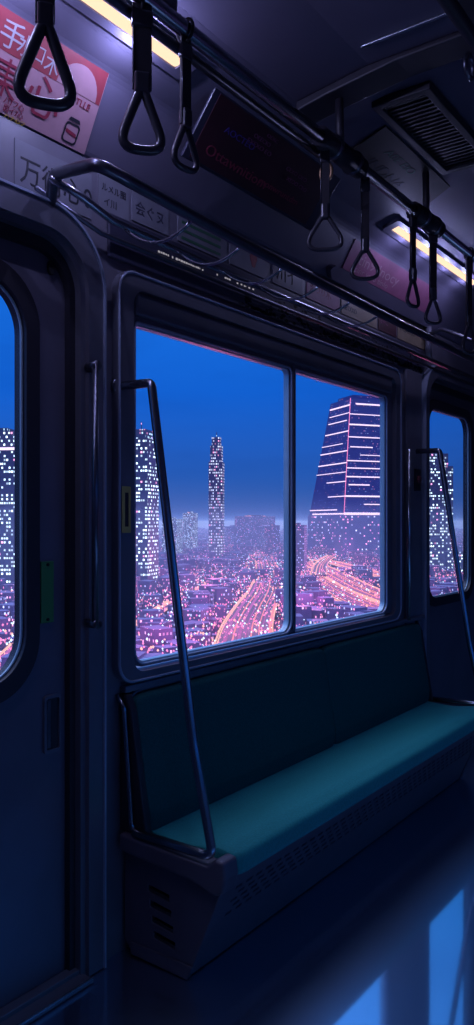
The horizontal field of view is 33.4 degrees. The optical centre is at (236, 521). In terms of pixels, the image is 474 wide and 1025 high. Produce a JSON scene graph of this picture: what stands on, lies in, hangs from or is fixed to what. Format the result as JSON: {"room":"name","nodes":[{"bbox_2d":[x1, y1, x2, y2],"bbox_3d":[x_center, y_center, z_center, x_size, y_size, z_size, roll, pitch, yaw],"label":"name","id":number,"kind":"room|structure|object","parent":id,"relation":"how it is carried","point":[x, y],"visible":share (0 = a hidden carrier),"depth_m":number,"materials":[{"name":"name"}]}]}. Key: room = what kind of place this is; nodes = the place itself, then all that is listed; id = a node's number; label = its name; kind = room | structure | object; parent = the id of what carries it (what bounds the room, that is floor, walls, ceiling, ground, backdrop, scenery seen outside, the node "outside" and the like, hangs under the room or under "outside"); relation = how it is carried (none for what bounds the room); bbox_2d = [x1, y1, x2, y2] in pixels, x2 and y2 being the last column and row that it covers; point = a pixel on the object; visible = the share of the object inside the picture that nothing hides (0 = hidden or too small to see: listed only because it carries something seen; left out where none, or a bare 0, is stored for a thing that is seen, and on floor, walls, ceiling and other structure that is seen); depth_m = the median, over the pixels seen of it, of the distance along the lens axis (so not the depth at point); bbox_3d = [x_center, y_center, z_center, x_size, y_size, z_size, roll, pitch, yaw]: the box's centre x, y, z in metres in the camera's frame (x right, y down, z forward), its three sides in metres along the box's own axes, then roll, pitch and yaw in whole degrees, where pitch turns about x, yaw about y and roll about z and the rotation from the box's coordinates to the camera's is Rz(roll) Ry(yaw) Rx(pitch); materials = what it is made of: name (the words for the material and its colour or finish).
{"room":"train interior","nodes":[
{"label":"train interior","id":0,"kind":"room"},
{"bbox_2d":[0,0,473,350],"bbox_3d":[1.549,-1.340,2.582,3.280,0.420,8.400,0,0,36],"label":"ceiling","id":1,"kind":"structure","parent":0,"point":[298,48],"depth_m":2.56,"materials":[{"name":"paint"}]},
{"bbox_2d":[0,4,108,153],"bbox_3d":[-0.741,-1.234,1.969,0.121,0.216,1.080,0,0,36],"label":"poster","id":2,"kind":"object","parent":1,"relation":"attached to","point":[72,128],"visible":0.88,"depth_m":2.25,"materials":[{"name":"pink paper"}]},
{"bbox_2d":[62,116,79,144],"bbox_3d":[-0.495,-1.171,2.369,0.036,0.063,0.055,0,0,36],"label":"jar","id":3,"kind":"object","parent":2,"relation":"on","point":[70,124],"depth_m":2.37,"materials":[{"name":"white"}]},
{"bbox_2d":[64,0,131,47],"bbox_3d":[-0.345,-1.395,2.157,0.086,0.049,0.254,0,0,36],"label":"ceiling lamp","id":4,"kind":"object","parent":1,"relation":"attached to","point":[108,17],"depth_m":2.16,"materials":[{"name":"paint"}]},
{"bbox_2d":[152,36,179,79],"bbox_3d":[-0.210,-1.395,2.342,0.086,0.049,0.211,0,0,36],"label":"ceiling lamp","id":5,"kind":"object","parent":1,"relation":"attached to","point":[163,57],"depth_m":2.36,"materials":[{"name":"paint"}]},
{"bbox_2d":[180,88,340,230],"bbox_3d":[0.118,-1.311,2.928,0.152,0.190,0.840,0,0,36],"label":"board","id":6,"kind":"object","parent":1,"relation":"attached to","point":[232,144],"visible":1,"depth_m":2.85,"materials":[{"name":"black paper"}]},
{"bbox_2d":[104,0,473,261],"bbox_3d":[0.941,-1.307,3.517,0.124,0.306,6.400,0,0,36],"label":"rail","id":7,"kind":"object","parent":1,"relation":"hanging from","point":[352,162],"visible":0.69,"depth_m":2.38,"materials":[{"name":"metal"}]},
{"bbox_2d":[13,0,76,111],"bbox_3d":[-0.397,-1.063,1.634,0.129,0.424,0.065,0,0,-19],"label":"strap","id":8,"kind":"object","parent":7,"relation":"hanging from","point":[44,9],"visible":1,"depth_m":1.62,"materials":[{"name":"plastic"}]},
{"bbox_2d":[118,0,165,155],"bbox_3d":[-0.225,-1.072,1.872,0.114,0.408,0.065,0,0,-15],"label":"strap","id":9,"kind":"object","parent":7,"relation":"hanging from","point":[141,13],"visible":0.99,"depth_m":1.86,"materials":[{"name":"plastic"}]},
{"bbox_2d":[171,17,199,174],"bbox_3d":[-0.130,-1.080,2.002,0.065,0.390,0.095,0,0,43],"label":"strap","id":10,"kind":"object","parent":7,"relation":"hanging from","point":[185,48],"visible":0.94,"depth_m":1.99,"materials":[{"name":"plastic"}]},
{"bbox_2d":[306,150,343,251],"bbox_3d":[0.287,-1.078,2.578,0.122,0.396,0.065,0,0,6],"label":"strap","id":11,"kind":"object","parent":7,"relation":"hanging from","point":[324,155],"visible":0.88,"depth_m":2.57,"materials":[{"name":"plastic"}]},
{"bbox_2d":[350,173,379,280],"bbox_3d":[0.455,-1.066,2.809,0.107,0.420,0.065,0,0,3],"label":"strap","id":12,"kind":"object","parent":7,"relation":"hanging from","point":[365,183],"visible":0.89,"depth_m":2.81,"materials":[{"name":"plastic"}]},
{"bbox_2d":[405,201,419,308],"bbox_3d":[0.701,-1.064,3.149,0.090,0.424,0.065,0,0,-42],"label":"strap","id":13,"kind":"object","parent":7,"relation":"hanging from","point":[412,217],"visible":0.98,"depth_m":3.14,"materials":[{"name":"plastic"}]},
{"bbox_2d":[424,233,441,324],"bbox_3d":[0.822,-1.051,3.317,0.087,0.450,0.065,0,0,-20],"label":"strap","id":14,"kind":"object","parent":7,"relation":"hanging from","point":[432,239],"visible":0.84,"depth_m":3.31,"materials":[{"name":"plastic"}]},
{"bbox_2d":[461,247,473,354],"bbox_3d":[1.075,-1.026,3.666,0.096,0.500,0.065,0,0,-29],"label":"strap","id":15,"kind":"object","parent":7,"relation":"hanging from","point":[468,263],"visible":0.94,"depth_m":3.66,"materials":[{"name":"plastic"}]},
{"bbox_2d":[296,31,473,122],"bbox_3d":[0.647,-1.435,2.445,1.020,0.067,0.120,0,0,36],"label":"trim","id":16,"kind":"structure","parent":1,"relation":"attached to","point":[373,78],"depth_m":2.55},
{"bbox_2d":[342,239,428,312],"bbox_3d":[0.815,-1.255,4.102,0.072,0.123,1.000,0,0,36],"label":"poster","id":17,"kind":"object","parent":1,"relation":"attached to","point":[393,279],"visible":0.87,"depth_m":4.03,"materials":[{"name":"paper"}]},
{"bbox_2d":[382,218,409,248],"bbox_3d":[0.792,-1.386,3.742,0.124,0.049,0.397,0,0,36],"label":"ceiling lamp","id":18,"kind":"object","parent":1,"relation":"attached to","point":[398,229],"depth_m":3.74,"materials":[{"name":"paint"}]},
{"bbox_2d":[353,125,449,204],"bbox_3d":[0.684,-1.433,3.259,0.204,0.034,0.760,0,0,36],"label":"poster","id":19,"kind":"object","parent":1,"relation":"attached to","point":[385,153],"visible":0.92,"depth_m":3.18,"materials":[{"name":"black paper"}]},
{"bbox_2d":[361,12,446,48],"bbox_3d":[0.554,-1.466,2.316,0.420,0.007,0.012,0,0,36],"label":"trim","id":20,"kind":"structure","parent":1,"relation":"attached to","point":[431,19],"depth_m":2.35,"materials":[{"name":"silver metal"}]},
{"bbox_2d":[416,231,428,261],"bbox_3d":[0.922,-1.386,3.921,0.125,0.049,0.439,0,0,36],"label":"ceiling lamp","id":21,"kind":"object","parent":1,"relation":"attached to","point":[422,244],"depth_m":3.96,"materials":[{"name":"paint"}]},
{"bbox_2d":[372,81,473,174],"bbox_3d":[0.747,-1.452,2.953,0.215,0.028,0.660,0,0,36],"label":"ceiling vent","id":22,"kind":"object","parent":1,"relation":"in","point":[419,113],"visible":1,"depth_m":2.88,"materials":[{"name":"black metal"}]},
{"bbox_2d":[437,246,465,286],"bbox_3d":[1.155,-1.386,4.242,0.125,0.049,0.732,0,0,36],"label":"ceiling lamp","id":23,"kind":"object","parent":1,"relation":"attached to","point":[447,264],"depth_m":4.27,"materials":[{"name":"paint"}]},
{"bbox_2d":[437,0,473,81],"bbox_3d":[1.527,-1.331,3.339,0.060,0.275,6.000,0,0,36],"label":"rail","id":24,"kind":"object","parent":1,"relation":"hanging from","point":[453,9],"visible":1,"depth_m":1.99,"materials":[{"name":"metal"}]},
{"bbox_2d":[458,0,473,23],"bbox_3d":[1.134,-1.457,2.883,0.055,0.024,8.400,0,0,36],"label":"trim","id":25,"kind":"structure","parent":1,"relation":"attached to","point":[467,5],"depth_m":2.22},
{"bbox_2d":[0,115,473,959],"bbox_3d":[0.254,0.135,3.521,0.080,2.530,8.400,0,0,36],"label":"wall","id":26,"kind":"structure","parent":0,"point":[116,942],"depth_m":2.54,"materials":[{"name":"metal"}]},
{"bbox_2d":[0,178,105,1024],"bbox_3d":[-0.997,0.230,1.760,0.160,2.336,1.856,0,0,36],"label":"door","id":27,"kind":"structure","parent":26,"relation":"in","point":[53,283],"depth_m":2.38,"materials":[{"name":"metal"}]},
{"bbox_2d":[40,561,53,623],"bbox_3d":[-0.568,0.210,2.370,0.008,0.184,0.048,0,0,36],"label":"tag","id":28,"kind":"object","parent":27,"relation":"attached to","point":[46,567],"visible":1,"depth_m":2.37,"materials":[{"name":"green"}]},
{"bbox_2d":[84,360,101,628],"bbox_3d":[-0.440,-0.083,2.414,0.063,0.815,0.044,0,0,36],"label":"grab bar","id":29,"kind":"object","parent":27,"relation":"attached to","point":[95,366],"visible":1,"depth_m":2.39,"materials":[{"name":"metal"}]},
{"bbox_2d":[14,138,91,219],"bbox_3d":[-0.541,-1.015,2.352,0.004,0.140,0.295,0,0,36],"label":"poster","id":30,"kind":"object","parent":26,"relation":"attached to","point":[32,165],"visible":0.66,"depth_m":2.31,"materials":[{"name":"grey paper"}]},
{"bbox_2d":[98,173,128,220],"bbox_3d":[-0.397,-1.045,2.550,0.004,0.110,0.135,0,0,36],"label":"poster","id":31,"kind":"object","parent":26,"relation":"attached to","point":[113,197],"visible":1,"depth_m":2.55,"materials":[{"name":"grey paper"}]},
{"bbox_2d":[131,190,168,235],"bbox_3d":[-0.294,-1.055,2.692,0.004,0.110,0.185,0,0,36],"label":"poster","id":32,"kind":"object","parent":26,"relation":"attached to","point":[144,211],"visible":0.99,"depth_m":2.69,"materials":[{"name":"grey paper"}]},
{"bbox_2d":[177,215,226,261],"bbox_3d":[-0.125,-1.062,2.925,0.004,0.125,0.290,0,0,36],"label":"poster","id":33,"kind":"object","parent":26,"relation":"attached to","point":[194,236],"visible":0.67,"depth_m":2.92,"materials":[{"name":"grey paper"}]},
{"bbox_2d":[229,243,268,280],"bbox_3d":[0.051,-1.062,3.168,0.004,0.125,0.270,0,0,36],"label":"poster","id":34,"kind":"object","parent":26,"relation":"attached to","point":[242,259],"visible":0.72,"depth_m":3.17,"materials":[{"name":"grey paper"}]},
{"bbox_2d":[34,158,473,385],"bbox_3d":[0.826,-0.970,3.919,0.394,0.277,4.483,0,0,36],"label":"luggage rack","id":35,"kind":"object","parent":26,"relation":"attached to","point":[54,181],"visible":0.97,"depth_m":2.63,"materials":[{"name":"metal"}]},
{"bbox_2d":[112,270,401,683],"bbox_3d":[0.233,-0.147,3.421,0.064,1.350,2.165,0,0,36],"label":"window","id":36,"kind":"structure","parent":26,"relation":"in","point":[140,301],"depth_m":3.10,"materials":[{"name":"metal"}]},
{"bbox_2d":[122,486,130,532],"bbox_3d":[-0.356,-0.040,2.550,0.002,0.150,0.040,0,0,36],"label":"tag","id":37,"kind":"object","parent":36,"relation":"attached to","point":[126,490],"visible":1,"depth_m":2.55,"materials":[{"name":"yellow"}]},
{"bbox_2d":[107,213,423,375],"bbox_3d":[0.332,-0.915,3.544,0.015,0.140,2.530,0,0,36],"label":"panel","id":38,"kind":"object","parent":26,"relation":"attached to","point":[116,251],"visible":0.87,"depth_m":3.11,"materials":[{"name":"black metal"}]},
{"bbox_2d":[238,294,422,373],"bbox_3d":[0.535,-0.909,3.813,0.001,0.121,1.812,0,0,36],"label":"print","id":39,"kind":"object","parent":38,"relation":"attached to","point":[247,302],"depth_m":3.67,"materials":[{"name":"black"}]},
{"bbox_2d":[120,614,427,692],"bbox_3d":[0.363,0.543,3.578,0.030,0.022,2.500,0,0,36],"label":"trim","id":40,"kind":"structure","parent":26,"relation":"attached to","point":[126,688],"depth_m":3.16,"materials":[{"name":"metal"}]},
{"bbox_2d":[272,252,301,294],"bbox_3d":[0.218,-1.062,3.398,0.004,0.125,0.240,0,0,36],"label":"poster","id":41,"kind":"object","parent":26,"relation":"attached to","point":[284,279],"visible":0.7,"depth_m":3.39,"materials":[{"name":"black paper"}]},
{"bbox_2d":[306,282,339,311],"bbox_3d":[0.400,-1.060,3.650,0.004,0.120,0.300,0,0,36],"label":"poster","id":42,"kind":"object","parent":26,"relation":"attached to","point":[320,296],"visible":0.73,"depth_m":3.65,"materials":[{"name":"paper"}]},
{"bbox_2d":[341,287,376,328],"bbox_3d":[0.611,-1.062,3.941,0.004,0.125,0.380,0,0,36],"label":"poster","id":43,"kind":"object","parent":26,"relation":"attached to","point":[352,311],"visible":0.41,"depth_m":3.93,"materials":[{"name":"paper"}]},
{"bbox_2d":[326,264,441,330],"bbox_3d":[0.805,-1.156,4.158,0.056,0.068,1.320,0,0,36],"label":"rail","id":44,"kind":"object","parent":26,"relation":"attached to","point":[335,273],"depth_m":4.01,"materials":[{"name":"metal"}]},
{"bbox_2d":[378,306,395,337],"bbox_3d":[0.799,-1.062,4.200,0.004,0.125,0.220,0,0,36],"label":"poster","id":45,"kind":"object","parent":26,"relation":"attached to","point":[384,326],"visible":0.64,"depth_m":4.20,"materials":[{"name":"paper"}]},
{"bbox_2d":[407,449,410,619],"bbox_3d":[0.945,0.070,4.347,0.018,0.940,0.018,0,0,36],"label":"trim","id":46,"kind":"structure","parent":26,"relation":"attached to","point":[408,450],"depth_m":4.34,"materials":[{"name":"metal"}]},
{"bbox_2d":[397,315,424,349],"bbox_3d":[0.998,-1.062,4.476,0.004,0.125,0.420,0,0,36],"label":"poster","id":47,"kind":"object","parent":26,"relation":"attached to","point":[403,335],"visible":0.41,"depth_m":4.44,"materials":[{"name":"paper"}]},
{"bbox_2d":[404,369,421,627],"bbox_3d":[0.992,0.265,4.458,0.016,2.230,0.215,0,0,36],"label":"trim","id":48,"kind":"structure","parent":26,"relation":"attached to","point":[412,380],"depth_m":4.44,"materials":[{"name":"paint"}]},
{"bbox_2d":[414,469,420,490],"bbox_3d":[1.025,-0.237,4.473,0.020,0.125,0.077,0,0,36],"label":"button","id":49,"kind":"object","parent":26,"relation":"attached to","point":[417,472],"visible":1,"depth_m":4.46,"materials":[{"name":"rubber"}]},
{"bbox_2d":[425,326,431,357],"bbox_3d":[1.108,-1.035,4.581,0.040,0.190,0.039,0,0,36],"label":"conduit pipe","id":50,"kind":"object","parent":26,"relation":"attached to","point":[428,346],"visible":0.64,"depth_m":4.56,"materials":[{"name":"metal"}]},
{"bbox_2d":[422,365,473,705],"bbox_3d":[1.585,0.230,5.325,0.160,2.336,1.851,0,0,36],"label":"door","id":51,"kind":"structure","parent":26,"relation":"in","point":[450,670],"depth_m":5.01,"materials":[{"name":"metal"}]},
{"bbox_2d":[28,750,473,1024],"bbox_3d":[1.549,1.440,2.582,3.320,0.080,8.400,0,0,36],"label":"floor","id":52,"kind":"structure","parent":0,"point":[386,937],"depth_m":2.54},
{"bbox_2d":[120,621,473,979],"bbox_3d":[0.489,0.976,3.393,0.448,0.849,2.400,0,0,36],"label":"seat","id":53,"kind":"object","parent":52,"relation":"on","point":[309,757],"visible":0.97,"depth_m":2.91,"materials":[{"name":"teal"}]},
{"bbox_2d":[110,378,215,859],"bbox_3d":[-0.228,0.268,2.445,0.404,1.468,0.056,0,0,36],"label":"pole","id":54,"kind":"object","parent":53,"relation":"on","point":[209,852],"visible":0.98,"depth_m":2.41,"materials":[{"name":"metal"}]},
{"bbox_2d":[133,648,334,830],"bbox_3d":[0.043,0.785,3.062,0.100,0.442,1.230,0,0,36],"label":"cushion","id":55,"kind":"object","parent":53,"relation":"on","point":[258,722],"depth_m":2.95,"materials":[{"name":"fabric"}]},
{"bbox_2d":[151,701,473,874],"bbox_3d":[0.514,1.024,3.391,0.405,0.082,2.285,0,0,36],"label":"seat cushion","id":56,"kind":"object","parent":53,"relation":"on","point":[255,818],"depth_m":3.00,"materials":[{"name":"fabric"}]},
{"bbox_2d":[319,623,428,743],"bbox_3d":[0.721,0.785,3.999,0.100,0.442,1.077,0,0,36],"label":"cushion","id":57,"kind":"object","parent":53,"relation":"on","point":[375,679],"depth_m":3.91,"materials":[{"name":"fabric"}]},
{"bbox_2d":[416,448,473,705],"bbox_3d":[1.167,0.287,4.370,0.404,1.430,0.056,0,0,36],"label":"pole","id":58,"kind":"object","parent":53,"relation":"on","point":[438,451],"visible":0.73,"depth_m":4.34,"materials":[{"name":"metal"}]},
{"label":"outside","id":59,"kind":"structure","parent":0,"visible":0},
{"bbox_2d":[159,524,462,633],"bbox_3d":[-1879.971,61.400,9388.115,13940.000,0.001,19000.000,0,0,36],"label":"ground","id":60,"kind":"structure","parent":59,"point":[206,526],"depth_m":1116.58,"materials":[{"name":"purple"}]},
{"bbox_2d":[0,428,13,583],"bbox_3d":[-198.582,-8.600,671.242,44.800,140.000,50.800,0,0,7],"label":"tower building","id":61,"kind":"structure","parent":60,"relation":"on","point":[6,434],"depth_m":644.65,"materials":[{"name":"blue"}]},
{"bbox_2d":[136,422,158,580],"bbox_3d":[-83.859,-13.100,694.959,22.000,149.000,26.000,0,0,16],"label":"tower building","id":62,"kind":"structure","parent":60,"relation":"on","point":[147,487],"depth_m":682.05,"materials":[{"name":"blue"}]},
{"bbox_2d":[162,517,181,552],"bbox_3d":[-97.918,27.150,1195.999,24.000,68.500,26.000,0,0,14],"label":"office block","id":63,"kind":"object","parent":60,"relation":"on","point":[177,523],"visible":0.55,"depth_m":1185.69,"materials":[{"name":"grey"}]},
{"bbox_2d":[183,512,197,548],"bbox_3d":[-76.656,22.150,1297.739,18.000,78.500,18.000,0,0,26],"label":"office block","id":64,"kind":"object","parent":60,"relation":"on","point":[190,519],"visible":0.88,"depth_m":1290.52,"materials":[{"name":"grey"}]},
{"bbox_2d":[209,432,223,557],"bbox_3d":[-29.711,-34.600,1149.617,20.000,192.000,21.000,0,0,7],"label":"tower building","id":65,"kind":"structure","parent":60,"relation":"on","point":[216,464],"depth_m":1139.44,"materials":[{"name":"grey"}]},
{"bbox_2d":[224,525,234,546],"bbox_3d":[-5.354,34.150,1699.992,40.000,54.500,90.000,0,0,-9],"label":"office block","id":66,"kind":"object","parent":60,"relation":"on","point":[229,531],"visible":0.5,"depth_m":1654.23,"materials":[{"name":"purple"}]},
{"bbox_2d":[0,527,462,667],"bbox_3d":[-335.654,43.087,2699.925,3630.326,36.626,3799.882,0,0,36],"label":"blocks","id":67,"kind":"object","parent":60,"relation":"on","point":[217,594],"visible":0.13,"depth_m":586.82,"materials":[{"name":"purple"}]},
{"bbox_2d":[0,528,462,651],"bbox_3d":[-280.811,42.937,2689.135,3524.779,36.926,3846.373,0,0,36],"label":"blocks","id":68,"kind":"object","parent":60,"relation":"on","point":[156,631],"visible":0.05,"depth_m":556.81,"materials":[{"name":"purple"}]},
{"bbox_2d":[235,515,274,545],"bbox_3d":[34.543,24.150,1499.603,40.000,74.500,85.000,0,0,31],"label":"office block","id":69,"kind":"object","parent":60,"relation":"on","point":[249,529],"visible":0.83,"depth_m":1466.64,"materials":[{"name":"blue"}]},
{"bbox_2d":[264,524,279,555],"bbox_3d":[57.148,32.150,1298.744,24.000,58.500,30.000,0,0,-1],"label":"office block","id":70,"kind":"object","parent":60,"relation":"on","point":[271,531],"visible":0.88,"depth_m":1283.92,"materials":[{"name":"blue"}]},
{"bbox_2d":[296,523,306,571],"bbox_3d":[67.787,31.150,897.444,20.000,60.500,30.000,0,0,11],"label":"office block","id":71,"kind":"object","parent":60,"relation":"on","point":[301,530],"visible":0.55,"depth_m":882.00,"materials":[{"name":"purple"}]},
{"bbox_2d":[308,395,379,557],"bbox_3d":[197.078,-70.100,1284.976,122.000,263.000,122.000,0,0,-21],"label":"tower building","id":72,"kind":"structure","parent":60,"relation":"on","point":[344,516],"depth_m":1239.57,"materials":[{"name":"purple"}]},
{"bbox_2d":[344,398,350,510],"bbox_3d":[170.738,-102.600,1225.029,0.968,184.189,37.714,0,0,24],"label":"light","id":73,"kind":"object","parent":72,"relation":"attached to","point":[347,438],"depth_m":1225.43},
{"bbox_2d":[430,453,462,573],"bbox_3d":[218.028,-6.600,873.192,48.000,136.000,58.000,0,0,-4],"label":"tower building","id":74,"kind":"structure","parent":60,"relation":"on","point":[441,553],"depth_m":856.11,"materials":[{"name":"blue"}]},
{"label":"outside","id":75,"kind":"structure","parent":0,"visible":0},
{"bbox_2d":[213,552,281,643],"bbox_3d":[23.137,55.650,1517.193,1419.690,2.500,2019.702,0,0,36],"label":"expressway","id":76,"kind":"structure","parent":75,"point":[234,611],"depth_m":480.82,"materials":[{"name":"asphalt"}]},
{"bbox_2d":[216,555,256,643],"bbox_3d":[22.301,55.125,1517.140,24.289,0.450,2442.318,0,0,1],"label":"light","id":77,"kind":"object","parent":76,"relation":"attached to","point":[240,633],"depth_m":445.45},
{"bbox_2d":[223,552,259,641],"bbox_3d":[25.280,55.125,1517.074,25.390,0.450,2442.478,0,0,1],"label":"light","id":78,"kind":"object","parent":76,"relation":"attached to","point":[240,633],"depth_m":463.76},
{"bbox_2d":[232,552,262,639],"bbox_3d":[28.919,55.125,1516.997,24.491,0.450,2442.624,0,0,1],"label":"light","id":79,"kind":"object","parent":76,"relation":"attached to","point":[240,633],"depth_m":485.18,"materials":[{"name":"pink"}]},
{"bbox_2d":[237,552,264,638],"bbox_3d":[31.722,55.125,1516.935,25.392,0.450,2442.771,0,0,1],"label":"light","id":80,"kind":"object","parent":76,"relation":"attached to","point":[259,617],"depth_m":500.83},
{"bbox_2d":[245,552,267,637],"bbox_3d":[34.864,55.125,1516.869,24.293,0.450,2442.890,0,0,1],"label":"light","id":81,"kind":"object","parent":76,"relation":"attached to","point":[259,617],"depth_m":520.02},
{"bbox_2d":[250,555,270,636],"bbox_3d":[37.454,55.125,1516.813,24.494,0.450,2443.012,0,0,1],"label":"light","id":82,"kind":"object","parent":76,"relation":"attached to","point":[259,617],"depth_m":532.87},
{"bbox_2d":[258,556,273,634],"bbox_3d":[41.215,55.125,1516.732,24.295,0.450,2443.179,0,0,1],"label":"light","id":83,"kind":"object","parent":76,"relation":"attached to","point":[263,596],"depth_m":544.31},
{"bbox_2d":[262,557,274,633],"bbox_3d":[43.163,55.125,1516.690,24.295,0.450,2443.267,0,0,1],"label":"light","id":84,"kind":"object","parent":76,"relation":"attached to","point":[265,597],"depth_m":544.31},
{"bbox_2d":[269,557,280,632],"bbox_3d":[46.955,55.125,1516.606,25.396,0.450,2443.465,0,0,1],"label":"light","id":85,"kind":"object","parent":76,"relation":"attached to","point":[271,594],"depth_m":551.26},
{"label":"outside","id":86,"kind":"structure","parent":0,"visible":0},
{"bbox_2d":[301,557,379,606],"bbox_3d":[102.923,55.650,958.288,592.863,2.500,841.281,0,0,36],"label":"expressway","id":87,"kind":"structure","parent":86,"point":[328,584],"depth_m":610.79,"materials":[{"name":"grey asphalt"}]},
{"bbox_2d":[304,572,364,606],"bbox_3d":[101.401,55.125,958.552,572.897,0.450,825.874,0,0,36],"label":"light","id":88,"kind":"object","parent":87,"relation":"attached to","point":[328,584],"depth_m":618.14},
{"bbox_2d":[306,571,369,606],"bbox_3d":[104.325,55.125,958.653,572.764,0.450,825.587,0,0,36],"label":"light","id":89,"kind":"object","parent":87,"relation":"attached to","point":[328,584],"depth_m":611.84,"materials":[{"name":"pink"}]},
{"bbox_2d":[307,568,373,606],"bbox_3d":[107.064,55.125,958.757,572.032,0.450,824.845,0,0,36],"label":"light","id":90,"kind":"object","parent":87,"relation":"attached to","point":[328,584],"depth_m":607.37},
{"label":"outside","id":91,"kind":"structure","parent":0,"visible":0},
{"bbox_2d":[307,563,379,601],"bbox_3d":[105.646,55.650,794.865,353.678,2.500,450.714,0,0,36],"label":"expressway","id":92,"kind":"structure","parent":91,"point":[364,592],"depth_m":701.13,"materials":[{"name":"asphalt"}]},
{"bbox_2d":[327,566,379,589],"bbox_3d":[114.564,55.125,795.495,6.915,0.450,546.346,0,0,-2],"label":"light","id":93,"kind":"object","parent":92,"relation":"attached to","point":[360,582],"depth_m":736.57,"materials":[{"name":"orange"}]},
{"bbox_2d":[329,568,378,591],"bbox_3d":[110.949,55.125,795.297,7.419,0.450,546.577,0,0,-2],"label":"light","id":94,"kind":"object","parent":92,"relation":"attached to","point":[354,588],"depth_m":717.76,"materials":[{"name":"orange"}]},
{"bbox_2d":[328,569,379,593],"bbox_3d":[107.112,55.125,795.098,7.123,0.450,546.797,0,0,-2],"label":"light","id":95,"kind":"object","parent":92,"relation":"attached to","point":[354,588],"depth_m":711.30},
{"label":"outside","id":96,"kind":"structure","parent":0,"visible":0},
{"bbox_2d":[310,559,379,576],"bbox_3d":[138.166,55.650,935.818,303.394,2.500,344.514,0,0,36],"label":"expressway","id":97,"kind":"structure","parent":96,"point":[376,573],"depth_m":1014.05,"materials":[{"name":"asphalt"}]},
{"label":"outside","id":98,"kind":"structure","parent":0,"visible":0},
{"bbox_2d":[310,555,334,576],"bbox_3d":[156.619,52.650,1143.101,314.014,2.500,681.321,0,0,36],"label":"expressway","id":99,"kind":"structure","parent":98,"point":[324,561],"depth_m":931.35,"materials":[{"name":"asphalt"}]},
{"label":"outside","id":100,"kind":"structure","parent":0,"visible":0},
{"bbox_2d":[136,577,221,626],"bbox_3d":[-26.598,58.650,664.134,256.260,2.500,447.854,0,0,36],"label":"expressway","id":101,"kind":"structure","parent":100,"point":[165,602],"depth_m":548.45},
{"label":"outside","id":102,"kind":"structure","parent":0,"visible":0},
{"bbox_2d":[0,643,11,668],"bbox_3d":[-106.124,58.650,412.686,201.110,2.500,214.704,0,0,36],"label":"expressway","id":103,"kind":"structure","parent":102,"point":[5,650],"depth_m":353.58,"materials":[{"name":"pink"}]},
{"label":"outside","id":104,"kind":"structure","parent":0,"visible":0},
{"bbox_2d":[0,553,461,651],"bbox_3d":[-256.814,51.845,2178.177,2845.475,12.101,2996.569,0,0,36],"label":"street lamp glow","id":105,"kind":"object","parent":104,"point":[162,641],"visible":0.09,"depth_m":491.03,"materials":[{"name":"pink"}]},
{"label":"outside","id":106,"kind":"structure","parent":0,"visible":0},
{"bbox_2d":[0,545,462,665],"bbox_3d":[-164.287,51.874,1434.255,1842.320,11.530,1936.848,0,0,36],"label":"street lamp glow","id":107,"kind":"object","parent":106,"point":[229,620],"visible":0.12,"depth_m":514.78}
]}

